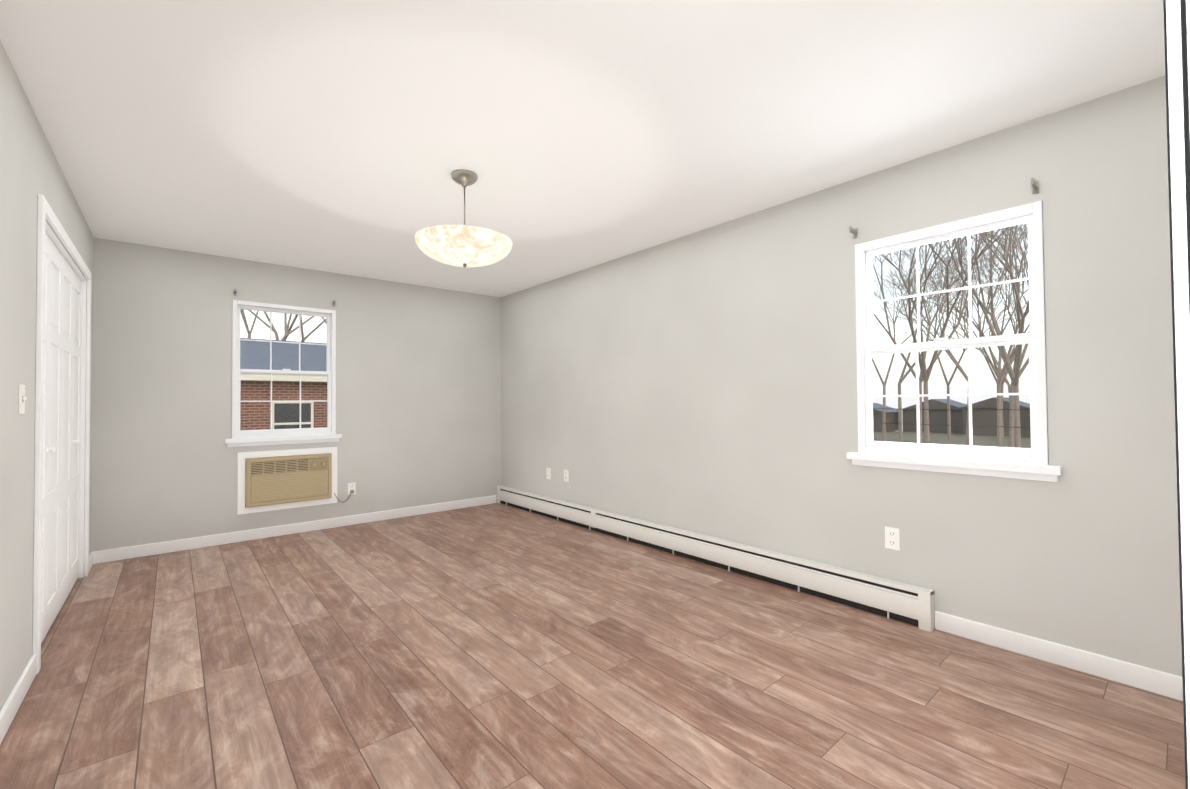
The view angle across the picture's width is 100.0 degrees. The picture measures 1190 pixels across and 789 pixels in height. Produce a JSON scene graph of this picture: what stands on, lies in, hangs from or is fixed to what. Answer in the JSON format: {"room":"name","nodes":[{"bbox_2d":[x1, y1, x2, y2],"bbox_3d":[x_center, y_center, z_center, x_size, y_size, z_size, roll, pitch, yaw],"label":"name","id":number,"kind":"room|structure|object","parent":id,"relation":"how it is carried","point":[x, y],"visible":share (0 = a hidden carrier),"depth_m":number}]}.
{"room":"empty bedroom","nodes":[
{"label":"empty bedroom","id":0,"kind":"room"},
{"bbox_2d":[0,40,93,710],"bbox_3d":[-1.955,0.486,1.437,0.200,3.440,5.810,0,-1,-40],"label":"wall","id":1,"kind":"structure","parent":0,"point":[30,169],"depth_m":1.92},
{"bbox_2d":[19,384,26,413],"bbox_3d":[-2.278,0.019,1.992,0.016,0.116,0.072,0,-1,-40],"label":"light switch","id":2,"kind":"object","parent":1,"relation":"attached to","point":[22,398],"visible":1,"depth_m":1.98},
{"bbox_2d":[0,552,92,743],"bbox_3d":[-1.863,1.161,1.489,0.014,0.092,5.795,0,-1,-40],"label":"baseboard","id":3,"kind":"structure","parent":1,"relation":"attached to","point":[12,704],"depth_m":1.93},
{"bbox_2d":[32,194,91,674],"bbox_3d":[-3.075,0.183,2.783,0.216,2.112,1.704,0,-1,-40],"label":"closet door","id":4,"kind":"structure","parent":1,"relation":"in","point":[62,450],"depth_m":2.78},
{"bbox_2d":[91,238,501,551],"bbox_3d":[-2.502,0.052,4.919,3.849,2.440,0.200,0,-1,-40],"label":"wall","id":5,"kind":"structure","parent":0,"point":[418,395],"depth_m":4.32},
{"bbox_2d":[225,300,341,446],"bbox_3d":[-2.822,-0.180,4.564,0.900,1.262,0.167,0,-1,-40],"label":"window","id":6,"kind":"structure","parent":5,"relation":"in","point":[270,436],"depth_m":4.53},
{"bbox_2d":[237,447,336,514],"bbox_3d":[-2.835,0.768,4.614,0.780,0.532,0.330,0,-1,-40],"label":"air conditioner","id":7,"kind":"object","parent":5,"relation":"attached to","point":[272,480],"visible":1,"depth_m":4.48},
{"bbox_2d":[334,490,353,502],"bbox_3d":[-2.421,0.984,4.808,0.182,0.113,0.022,0,-1,-40],"label":"power cord","id":8,"kind":"object","parent":7,"relation":"attached to","point":[351,491],"visible":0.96,"depth_m":4.83},
{"bbox_2d":[93,495,495,563],"bbox_3d":[-2.452,1.223,4.792,3.374,0.092,0.014,0,-1,-40],"label":"baseboard","id":9,"kind":"structure","parent":5,"relation":"attached to","point":[115,554],"depth_m":4.43},
{"bbox_2d":[348,482,355,494],"bbox_3d":[-2.372,0.920,4.870,0.072,0.116,0.008,0,-1,-40],"label":"electrical outlet","id":10,"kind":"object","parent":5,"relation":"attached to","point":[351,486],"visible":0.71,"depth_m":4.87},
{"bbox_2d":[0,0,1164,296],"bbox_3d":[-0.575,-1.284,2.645,3.849,0.120,6.210,0,-1,-40],"label":"ceiling","id":11,"kind":"structure","parent":0,"point":[350,136],"depth_m":2.14},
{"bbox_2d":[415,170,511,267],"bbox_3d":[-0.725,-0.962,2.777,0.524,0.516,0.524,0,-1,-40],"label":"pendant light","id":12,"kind":"object","parent":11,"relation":"hanging from","point":[464,245],"visible":1,"depth_m":2.63},
{"bbox_2d":[0,503,1185,788],"bbox_3d":[-0.554,1.276,2.600,3.849,0.120,6.210,0,-1,-40],"label":"floor","id":13,"kind":"structure","parent":0,"point":[496,645],"depth_m":2.07},
{"bbox_2d":[501,76,1181,676],"bbox_3d":[0.830,0.005,3.799,0.200,2.440,5.810,0,-1,-40],"label":"wall","id":14,"kind":"structure","parent":0,"point":[701,382],"depth_m":2.76},
{"bbox_2d":[546,468,550,478],"bbox_3d":[-0.482,0.820,5.186,0.008,0.116,0.072,0,-1,-40],"label":"electrical outlet","id":15,"kind":"object","parent":14,"relation":"attached to","point":[548,472],"visible":1,"depth_m":5.18},
{"bbox_2d":[564,469,568,481],"bbox_3d":[-0.287,0.804,4.954,0.008,0.116,0.072,0,-1,-40],"label":"electrical outlet","id":16,"kind":"object","parent":14,"relation":"attached to","point":[566,475],"visible":1,"depth_m":4.94},
{"bbox_2d":[497,486,934,631],"bbox_3d":[0.290,1.139,4.223,0.065,0.197,4.418,0,-1,-40],"label":"baseboard heater","id":17,"kind":"object","parent":14,"relation":"attached to","point":[903,602],"visible":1,"depth_m":3.26},
{"bbox_2d":[849,226,857,238],"bbox_3d":[1.466,-0.924,2.840,0.074,0.056,0.022,0,-1,-40],"label":"curtain bracket","id":18,"kind":"object","parent":14,"relation":"attached to","point":[854,232],"visible":0.98,"depth_m":2.85},
{"bbox_2d":[885,526,899,550],"bbox_3d":[1.610,0.780,2.705,0.008,0.116,0.072,0,-1,-40],"label":"electrical outlet","id":19,"kind":"object","parent":14,"relation":"attached to","point":[892,538],"visible":1,"depth_m":2.70},
{"bbox_2d":[847,201,1062,481],"bbox_3d":[1.782,-0.235,2.566,0.167,1.258,0.900,0,-1,-40],"label":"window","id":20,"kind":"structure","parent":14,"relation":"in","point":[1032,463],"depth_m":2.50},
{"bbox_2d":[1031,177,1038,193],"bbox_3d":[1.970,-0.939,2.241,0.074,0.056,0.022,0,-1,-40],"label":"curtain bracket","id":21,"kind":"object","parent":14,"relation":"attached to","point":[1035,186],"visible":1,"depth_m":2.26},
{"bbox_2d":[935,611,1182,700],"bbox_3d":[2.183,1.137,2.019,0.014,0.092,1.388,0,-1,-40],"label":"baseboard","id":22,"kind":"structure","parent":14,"relation":"attached to","point":[1169,685],"depth_m":2.17},
{"bbox_2d":[1163,0,1189,788],"bbox_3d":[0.857,-0.055,0.379,0.152,2.440,0.546,0,-1,-40],"label":"door frame","id":23,"kind":"structure","parent":0,"point":[1177,40],"depth_m":0.54},
{"label":"outside","id":24,"kind":"structure","parent":0,"visible":0},
{"bbox_2d":[873,431,1030,447],"bbox_3d":[-0.328,4.462,-0.368,160.000,0.200,160.000,0,-1,-40],"label":"ground","id":25,"kind":"structure","parent":24,"point":[942,438],"depth_m":56.56},
{"bbox_2d":[240,338,326,429],"bbox_3d":[-12.330,1.445,15.436,16.800,6.580,8.800,0,-1,-40],"label":"brick building","id":26,"kind":"structure","parent":25,"relation":"on","point":[281,360],"depth_m":13.73},
{"bbox_2d":[240,223,1029,447],"bbox_3d":[15.708,-4.967,36.238,73.838,19.702,40.410,0,-1,-40],"label":"trees","id":27,"kind":"object","parent":25,"relation":"on","point":[1015,439],"depth_m":33.90},
{"bbox_2d":[873,403,887,431],"bbox_3d":[39.592,3.284,77.271,9.171,4.224,13.058,0,-1,-40],"label":"house","id":28,"kind":"structure","parent":25,"relation":"on","point":[877,414]},
{"bbox_2d":[873,408,1029,447],"bbox_3d":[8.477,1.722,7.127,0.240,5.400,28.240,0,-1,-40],"label":"fence","id":29,"kind":"object","parent":25,"relation":"on","point":[954,425],"depth_m":9.24},
{"bbox_2d":[887,397,1030,436],"bbox_3d":[53.935,2.664,61.448,10.814,4.679,29.006,0,-1,-37],"label":"house","id":30,"kind":"structure","parent":25,"relation":"on","point":[935,416]}
]}

